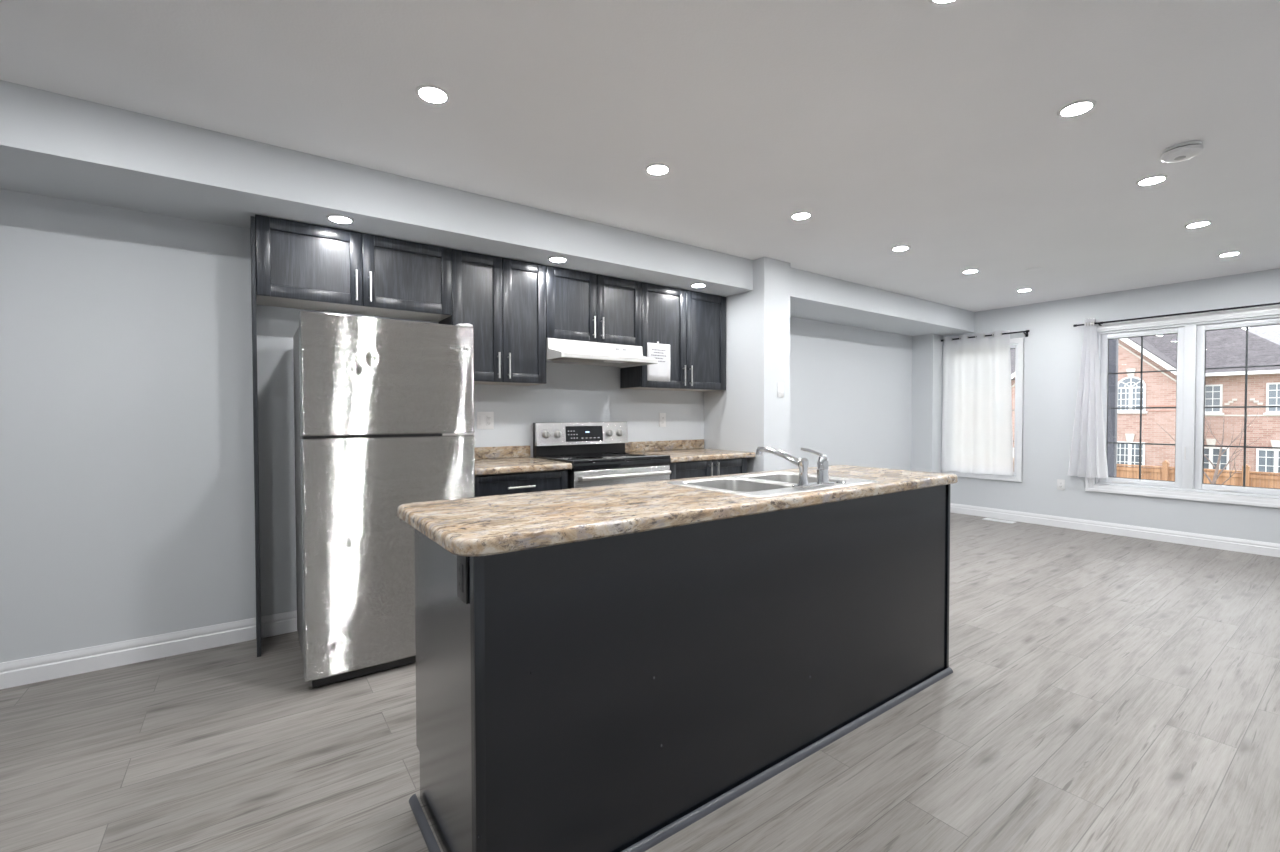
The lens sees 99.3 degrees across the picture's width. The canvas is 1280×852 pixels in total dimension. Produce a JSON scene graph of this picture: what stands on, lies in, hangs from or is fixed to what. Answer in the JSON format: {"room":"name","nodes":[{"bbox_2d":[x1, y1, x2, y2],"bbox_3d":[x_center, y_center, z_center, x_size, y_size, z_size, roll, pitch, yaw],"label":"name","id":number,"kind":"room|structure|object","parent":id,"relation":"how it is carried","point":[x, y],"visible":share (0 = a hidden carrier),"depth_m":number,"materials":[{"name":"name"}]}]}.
{"room":"kitchen","nodes":[
{"label":"kitchen","id":0,"kind":"room"},
{"bbox_2d":[0,80,752,296],"bbox_3d":[-1.690,-1.160,2.797,5.945,0.235,0.572,-1,1,-36],"label":"soffit","id":1,"kind":"structure","parent":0,"point":[52,144],"depth_m":2.55,"materials":[{"name":"paint"}]},
{"bbox_2d":[326,214,353,223],"bbox_3d":[-1.506,-1.038,2.735,0.124,0.006,0.124,-1,1,-36],"label":"recessed light","id":2,"kind":"object","parent":1,"relation":"in","point":[341,219],"visible":1,"depth_m":2.73,"materials":[{"name":"white"}]},
{"bbox_2d":[548,256,567,261],"bbox_3d":[-0.520,-1.052,3.443,0.124,0.006,0.124,-1,1,-36],"label":"recessed light","id":3,"kind":"object","parent":1,"relation":"in","point":[555,258],"visible":1,"depth_m":3.43,"materials":[{"name":"white"}]},
{"bbox_2d":[690,283,705,287],"bbox_3d":[0.444,-1.067,4.135,0.124,0.006,0.124,-1,1,-36],"label":"recessed light","id":4,"kind":"object","parent":1,"relation":"in","point":[697,285],"visible":1,"depth_m":4.12,"materials":[{"name":"white"}]},
{"bbox_2d":[0,189,911,662],"bbox_3d":[-0.372,-0.096,4.213,9.710,2.419,0.160,-1,1,-36],"label":"wall","id":5,"kind":"structure","parent":0,"point":[127,512],"depth_m":2.70,"materials":[{"name":"paint"}]},
{"bbox_2d":[0,610,296,688],"bbox_3d":[-2.775,1.095,2.400,3.665,0.112,0.016,-1,1,-36],"label":"baseboard","id":6,"kind":"structure","parent":5,"relation":"attached to","point":[25,671],"depth_m":2.64,"materials":[{"name":"white paint"}]},
{"bbox_2d":[255,215,451,321],"bbox_3d":[-1.569,-0.848,3.040,0.946,0.396,0.323,-1,1,-36],"label":"upper cabinet","id":7,"kind":"object","parent":5,"relation":"attached to","point":[299,265],"visible":1,"depth_m":2.91,"materials":[{"name":"black wood"}]},
{"bbox_2d":[477,412,493,428],"bbox_3d":[-1.032,-0.037,3.635,0.115,0.115,0.010,-1,1,-36],"label":"wall switch plate","id":8,"kind":"object","parent":5,"relation":"attached to","point":[485,420],"visible":1,"depth_m":3.63,"materials":[{"name":"white plastic"}]},
{"bbox_2d":[480,416,484,424],"bbox_3d":[-1.050,-0.037,3.619,0.033,0.066,0.004,-1,1,-36],"label":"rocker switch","id":9,"kind":"object","parent":8,"relation":"attached to","point":[482,418],"depth_m":3.62,"materials":[{"name":"white plastic"}]},
{"bbox_2d":[486,415,490,425],"bbox_3d":[-1.013,-0.037,3.646,0.033,0.068,0.003,-1,1,-36],"label":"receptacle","id":10,"kind":"object","parent":8,"relation":"attached to","point":[488,417],"depth_m":3.64,"materials":[{"name":"white plastic"}]},
{"bbox_2d":[439,249,545,385],"bbox_3d":[-0.936,-0.665,3.498,0.610,0.780,0.323,-1,1,-36],"label":"upper cabinet","id":11,"kind":"object","parent":5,"relation":"attached to","point":[503,299],"visible":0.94,"depth_m":3.40,"materials":[{"name":"black wood"}]},
{"bbox_2d":[475,445,529,458],"bbox_3d":[-1.020,0.180,3.639,0.612,0.080,0.022,-1,1,-36],"label":"backsplash","id":12,"kind":"structure","parent":5,"relation":"attached to","point":[501,451],"depth_m":3.69,"materials":[{"name":"stone"}]},
{"bbox_2d":[546,266,641,345],"bbox_3d":[-0.374,-0.826,3.898,0.771,0.476,0.323,-1,1,-36],"label":"upper cabinet","id":13,"kind":"object","parent":5,"relation":"attached to","point":[580,306],"visible":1,"depth_m":3.77,"materials":[{"name":"black wood"}]},
{"bbox_2d":[546,338,657,367],"bbox_3d":[-0.326,-0.513,3.837,0.762,0.142,0.487,-1,1,-36],"label":"range hood","id":14,"kind":"object","parent":13,"relation":"attached to","point":[565,351],"visible":0.98,"depth_m":3.73,"materials":[{"name":"white metal"}]},
{"bbox_2d":[604,360,624,362],"bbox_3d":[-0.163,-0.451,3.802,0.140,0.007,0.120,-1,1,-36],"label":"lamp","id":15,"kind":"object","parent":14,"relation":"attached to","point":[604,360],"depth_m":3.77,"materials":[{"name":"white plastic"}]},
{"bbox_2d":[659,413,665,426],"bbox_3d":[0.187,-0.050,4.511,0.070,0.115,0.009,-1,1,-36],"label":"electrical outlet","id":16,"kind":"object","parent":5,"relation":"attached to","point":[662,416],"visible":1,"depth_m":4.51,"materials":[{"name":"white plastic"}]},
{"bbox_2d":[625,439,703,451],"bbox_3d":[0.207,0.162,4.519,0.870,0.080,0.022,-1,1,-36],"label":"backsplash","id":17,"kind":"structure","parent":5,"relation":"attached to","point":[699,443],"depth_m":4.50,"materials":[{"name":"stone"}]},
{"bbox_2d":[620,282,725,391],"bbox_3d":[0.297,-0.684,4.382,0.879,0.780,0.323,-1,1,-36],"label":"upper cabinet","id":18,"kind":"object","parent":5,"relation":"attached to","point":[693,324],"visible":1,"depth_m":4.26,"materials":[{"name":"black wood"}]},
{"bbox_2d":[647,341,670,380],"bbox_3d":[0.143,-0.489,4.114,0.219,0.297,0.005,-1,1,-35],"label":"paper notice","id":19,"kind":"object","parent":18,"relation":"attached to","point":[660,371],"visible":0.88,"depth_m":4.12,"materials":[{"name":"white paper"}]},
{"bbox_2d":[0,0,1279,311],"bbox_3d":[1.017,-1.330,2.252,10.030,0.120,4.930,-1,1,-36],"label":"ceiling","id":20,"kind":"structure","parent":0,"point":[937,131],"depth_m":2.17,"materials":[{"name":"paint"}]},
{"bbox_2d":[415,84,449,103],"bbox_3d":[-0.789,-1.261,2.073,0.124,0.006,0.124,-1,1,-36],"label":"recessed light","id":21,"kind":"object","parent":20,"relation":"in","point":[429,93],"visible":1,"depth_m":2.06,"materials":[{"name":"white plastic"}]},
{"bbox_2d":[645,163,669,174],"bbox_3d":[0.088,-1.274,2.706,0.124,0.006,0.124,-1,1,-36],"label":"recessed light","id":22,"kind":"object","parent":20,"relation":"in","point":[654,169],"visible":1,"depth_m":2.70,"materials":[{"name":"white"}]},
{"bbox_2d":[791,212,811,219],"bbox_3d":[0.987,-1.287,3.337,0.124,0.006,0.124,-1,1,-36],"label":"recessed light","id":23,"kind":"object","parent":20,"relation":"in","point":[800,215],"visible":1,"depth_m":3.32,"materials":[{"name":"white"}]},
{"bbox_2d":[891,246,909,250],"bbox_3d":[1.911,-1.301,3.990,0.124,0.006,0.124,-1,1,-36],"label":"recessed light","id":24,"kind":"object","parent":20,"relation":"in","point":[898,248],"visible":1,"depth_m":3.98,"materials":[{"name":"white"}]},
{"bbox_2d":[928,0,956,4],"bbox_3d":[0.891,-1.253,1.562,0.124,0.006,0.124,-1,1,-36],"label":"recessed light","id":25,"kind":"object","parent":20,"relation":"in","point":[936,2],"visible":1,"depth_m":1.61,"materials":[{"name":"white"}]},
{"bbox_2d":[962,269,978,272],"bbox_3d":[2.810,-1.314,4.629,0.124,0.006,0.124,-1,1,-36],"label":"recessed light","id":26,"kind":"object","parent":20,"relation":"in","point":[971,270],"visible":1,"depth_m":4.62,"materials":[{"name":"white"}]},
{"bbox_2d":[1017,289,1031,291],"bbox_3d":[3.764,-1.328,5.326,0.124,0.006,0.124,-1,1,-36],"label":"recessed light","id":27,"kind":"object","parent":20,"relation":"in","point":[1020,290],"visible":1,"depth_m":5.32,"materials":[{"name":"white"}]},
{"bbox_2d":[1057,99,1096,116],"bbox_3d":[1.744,-1.266,2.174,0.124,0.006,0.124,-1,1,-36],"label":"recessed light","id":28,"kind":"object","parent":20,"relation":"in","point":[1076,108],"visible":1,"depth_m":2.17,"materials":[{"name":"white"}]},
{"bbox_2d":[1136,175,1167,185],"bbox_3d":[2.671,-1.280,2.839,0.124,0.006,0.124,-1,1,-36],"label":"recessed light","id":29,"kind":"object","parent":20,"relation":"in","point":[1159,178],"visible":1,"depth_m":2.83,"materials":[{"name":"white"}]},
{"bbox_2d":[1160,141,1202,162],"bbox_3d":[2.485,-1.250,2.497,0.140,0.051,0.140,-1,1,-36],"label":"smoke detector","id":30,"kind":"object","parent":20,"relation":"attached to","point":[1183,151],"visible":1,"depth_m":2.47,"materials":[{"name":"white plastic"}]},
{"bbox_2d":[1184,221,1211,227],"bbox_3d":[3.585,-1.293,3.495,0.124,0.006,0.124,-1,1,-36],"label":"recessed light","id":31,"kind":"object","parent":20,"relation":"in","point":[1201,223],"visible":1,"depth_m":3.48,"materials":[{"name":"white"}]},
{"bbox_2d":[1218,252,1240,256],"bbox_3d":[4.488,-1.307,4.144,0.124,0.006,0.124,-1,1,-36],"label":"recessed light","id":32,"kind":"object","parent":20,"relation":"in","point":[1229,253],"visible":1,"depth_m":4.14,"materials":[{"name":"white"}]},
{"bbox_2d":[0,512,1279,851],"bbox_3d":[1.020,1.198,2.300,10.030,0.100,4.930,-1,1,-36],"label":"floor","id":33,"kind":"structure","parent":0,"point":[1103,692],"depth_m":1.98,"materials":[{"name":"grey wood"}]},
{"bbox_2d":[250,216,260,656],"bbox_3d":[-1.971,0.058,2.791,0.018,2.168,0.287,-1,1,-36],"label":"end panel","id":34,"kind":"object","parent":33,"relation":"on","point":[252,218],"visible":1,"depth_m":2.68,"materials":[{"name":"black wood"}]},
{"bbox_2d":[293,311,474,687],"bbox_3d":[-1.349,0.313,2.829,0.744,1.656,0.760,-1,1,-36],"label":"refrigerator","id":35,"kind":"object","parent":33,"relation":"on","point":[384,408],"visible":0.86,"depth_m":2.46,"materials":[{"name":"metal"}]},
{"bbox_2d":[475,470,567,496],"bbox_3d":[-0.837,0.697,3.389,0.607,0.866,0.619,-1,1,-36],"label":"base cabinet","id":36,"kind":"object","parent":33,"relation":"on","point":[524,482],"visible":0.24,"depth_m":3.15,"materials":[{"name":"black wood"}]},
{"bbox_2d":[475,445,571,475],"bbox_3d":[-0.842,0.203,3.391,0.612,0.118,0.634,-1,1,-36],"label":"countertop","id":37,"kind":"structure","parent":36,"relation":"on","point":[506,461],"depth_m":3.36,"materials":[{"name":"stone"}]},
{"bbox_2d":[533,422,670,488],"bbox_3d":[-0.257,0.548,3.766,0.760,1.147,0.659,-1,1,-36],"label":"electric range","id":38,"kind":"object","parent":33,"relation":"on","point":[597,455],"visible":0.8,"depth_m":3.75,"materials":[{"name":"silver metal"}]},
{"bbox_2d":[536,451,669,470],"bbox_3d":[-0.252,0.234,3.754,0.756,0.063,0.535,-1,1,-36],"label":"cooktop","id":39,"kind":"object","parent":38,"relation":"in","point":[580,460],"depth_m":3.61,"materials":[{"name":"black glass"}]},
{"bbox_2d":[409,484,952,851],"bbox_3d":[0.349,0.713,2.121,2.251,0.878,0.646,-1,1,-36],"label":"kitchen island","id":40,"kind":"object","parent":33,"relation":"on","point":[613,693],"visible":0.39,"depth_m":1.57,"materials":[{"name":"wood"}]},
{"bbox_2d":[457,555,467,603],"bbox_3d":[-0.431,0.365,1.316,0.009,0.115,0.070,-1,1,-36],"label":"electrical outlet","id":41,"kind":"object","parent":40,"relation":"attached to","point":[462,561],"visible":0.91,"depth_m":1.30,"materials":[{"name":"black plastic"}]},
{"bbox_2d":[458,562,462,592],"bbox_3d":[-0.433,0.365,1.315,0.003,0.068,0.033,-1,1,-36],"label":"receptacle","id":42,"kind":"object","parent":41,"relation":"attached to","point":[460,564],"depth_m":1.31,"materials":[{"name":"black plastic"}]},
{"bbox_2d":[397,465,957,555],"bbox_3d":[0.363,0.254,2.119,2.325,0.039,0.648,-1,1,-36],"label":"island countertop","id":43,"kind":"structure","parent":40,"relation":"on","point":[496,524],"depth_m":1.63,"materials":[{"name":"stone"}]},
{"bbox_2d":[667,471,877,496],"bbox_3d":[0.547,0.313,2.237,0.746,0.189,0.510,-1,1,-36],"label":"double sink","id":44,"kind":"object","parent":43,"relation":"in","point":[767,484],"visible":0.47,"depth_m":2.29,"materials":[{"name":"metal"}]},
{"bbox_2d":[756,447,834,488],"bbox_3d":[0.609,0.155,2.148,0.220,0.146,0.238,-1,1,-36],"label":"kitchen faucet","id":45,"kind":"object","parent":43,"relation":"on","point":[802,463],"visible":1,"depth_m":2.10,"materials":[{"name":"silver metal"}]},
{"bbox_2d":[668,458,746,479],"bbox_3d":[0.368,0.679,4.255,0.800,0.866,0.619,-1,1,-36],"label":"base cabinet","id":46,"kind":"object","parent":33,"relation":"on","point":[691,469],"visible":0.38,"depth_m":4.00,"materials":[{"name":"black wood"}]},
{"bbox_2d":[625,439,755,462],"bbox_3d":[0.388,0.185,4.274,0.878,0.118,0.634,-1,1,-36],"label":"countertop","id":47,"kind":"structure","parent":46,"relation":"on","point":[692,450],"depth_m":4.34,"materials":[{"name":"stone"}]},
{"bbox_2d":[983,518,1015,523],"bbox_3d":[4.056,1.068,6.145,0.130,0.006,0.300,-1,1,-36],"label":"floor vent","id":48,"kind":"object","parent":33,"relation":"in","point":[990,519],"visible":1,"depth_m":6.14,"materials":[{"name":"white metal"}]},
{"bbox_2d":[704,257,789,472],"bbox_3d":[0.886,-0.105,4.593,0.309,2.419,0.690,-1,1,-36],"label":"wall","id":49,"kind":"structure","parent":0,"point":[748,415],"depth_m":4.34,"materials":[{"name":"paint"}]},
{"bbox_2d":[778,383,783,396],"bbox_3d":[1.121,-0.287,4.327,0.070,0.115,0.010,-1,1,-36],"label":"light switch","id":50,"kind":"object","parent":49,"relation":"attached to","point":[780,385],"visible":1,"depth_m":4.32,"materials":[{"name":"white plastic"}]},
{"bbox_2d":[790,267,973,335],"bbox_3d":[2.390,-1.219,5.703,3.457,0.237,0.609,-1,1,-36],"label":"soffit","id":51,"kind":"structure","parent":0,"point":[813,296],"depth_m":5.39,"materials":[{"name":"paint"}]},
{"bbox_2d":[911,334,942,472],"bbox_3d":[3.588,-0.032,6.802,0.257,2.182,0.256,-1,1,-36],"label":"wall","id":52,"kind":"structure","parent":0,"point":[927,350],"depth_m":6.71,"materials":[{"name":"paint"}]},
{"bbox_2d":[943,268,1279,543],"bbox_3d":[5.027,-0.120,5.153,0.160,2.419,4.610,-1,1,-36],"label":"wall","id":53,"kind":"structure","parent":0,"point":[1052,346],"depth_m":5.69,"materials":[{"name":"paint"}]},
{"bbox_2d":[942,338,1023,481],"bbox_3d":[4.067,-0.184,6.449,0.166,1.606,0.863,-1,1,-36],"label":"window","id":54,"kind":"structure","parent":53,"relation":"in","point":[1019,347],"depth_m":6.11,"materials":[{"name":"white paint"}]},
{"bbox_2d":[941,330,1029,341],"bbox_3d":[4.006,-1.029,6.340,0.092,0.070,0.929,-1,1,-36],"label":"curtain rod","id":55,"kind":"object","parent":53,"relation":"attached to","point":[1026,331],"visible":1,"depth_m":6.09,"materials":[{"name":"metal"}]},
{"bbox_2d":[941,330,1013,475],"bbox_3d":[3.941,-0.261,6.389,0.060,1.644,0.788,-1,1,-36],"label":"window curtain","id":56,"kind":"object","parent":55,"relation":"hanging from","point":[977,433],"visible":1,"depth_m":6.36,"materials":[{"name":"white fabric"}]},
{"bbox_2d":[1057,479,1064,490],"bbox_3d":[4.477,0.626,5.789,0.009,0.115,0.070,-1,1,-36],"label":"electrical outlet","id":57,"kind":"object","parent":53,"relation":"attached to","point":[1060,483],"visible":1,"depth_m":5.79,"materials":[{"name":"white plastic"}]},
{"bbox_2d":[950,503,1279,556],"bbox_3d":[5.026,1.036,5.028,0.016,0.112,4.334,-1,1,-36],"label":"baseboard","id":58,"kind":"structure","parent":53,"relation":"attached to","point":[1202,540],"depth_m":5.33,"materials":[{"name":"white paint"}]},
{"bbox_2d":[1073,302,1279,326],"bbox_3d":[5.024,-1.008,4.922,0.092,0.070,1.769,-1,1,-36],"label":"curtain rod","id":59,"kind":"object","parent":53,"relation":"attached to","point":[1098,323],"visible":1,"depth_m":4.96,"materials":[{"name":"metal"}]},
{"bbox_2d":[1068,318,1107,477],"bbox_3d":[4.554,-0.280,5.535,0.074,1.612,0.328,-1,1,-36],"label":"window curtain","id":60,"kind":"object","parent":59,"relation":"hanging from","point":[1088,457],"visible":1,"depth_m":5.51,"materials":[{"name":"white fabric"}]},
{"bbox_2d":[1085,305,1279,507],"bbox_3d":[5.086,-0.171,5.031,0.166,1.697,1.494,-1,1,-36],"label":"window","id":61,"kind":"structure","parent":53,"relation":"in","point":[1190,407],"depth_m":5.00,"materials":[{"name":"white paint"}]},
{"label":"outside","id":62,"kind":"structure","parent":0,"visible":0},
{"bbox_3d":[33.841,2.608,36.661,82.330,0.300,100.000,-1,1,-36],"label":"ground","id":63,"kind":"structure","parent":62,"visible":0},
{"bbox_2d":[1010,349,1014,373],"bbox_3d":[27.488,-2.673,43.885,9.300,10.000,9.300,-1,1,-36],"label":"sky","id":64,"kind":"structure","parent":63,"relation":"on","point":[1012,351],"depth_m":39.61,"materials":[{"name":"grey"}]},
{"bbox_2d":[1107,339,1118,476],"bbox_3d":[5.789,0.359,6.691,0.160,5.400,0.155,-1,1,-36],"label":"porch post","id":65,"kind":"object","parent":63,"relation":"on","point":[1113,343],"visible":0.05,"depth_m":6.64,"materials":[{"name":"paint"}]},
{"bbox_2d":[1011,328,1279,480],"bbox_3d":[26.024,-3.216,27.254,9.860,11.720,11.010,-1,1,-36],"label":"brick house","id":66,"kind":"structure","parent":63,"relation":"on","point":[1226,347],"depth_m":23.65,"materials":[{"name":"red brick"}]},
{"bbox_2d":[1013,458,1279,488],"bbox_3d":[13.297,1.887,15.815,0.160,1.980,26.123,-1,1,-36],"label":"wooden fence","id":67,"kind":"object","parent":63,"relation":"on","point":[1259,479],"visible":0.07,"depth_m":13.88,"materials":[{"name":"brown wood"}]},
{"bbox_2d":[1161,413,1259,484],"bbox_3d":[10.909,1.319,10.508,0.687,3.329,1.391,-1,1,-36],"label":"bare tree","id":68,"kind":"object","parent":63,"relation":"on","point":[1215,477],"visible":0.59,"depth_m":10.34,"materials":[{"name":"brown plant"}]},
{"bbox_2d":[1248,325,1279,344],"bbox_3d":[42.842,-2.682,32.871,9.000,10.400,11.500,-1,1,-36],"label":"sky","id":69,"kind":"structure","parent":63,"relation":"on","point":[1271,333],"depth_m":34.07,"materials":[{"name":"white"}]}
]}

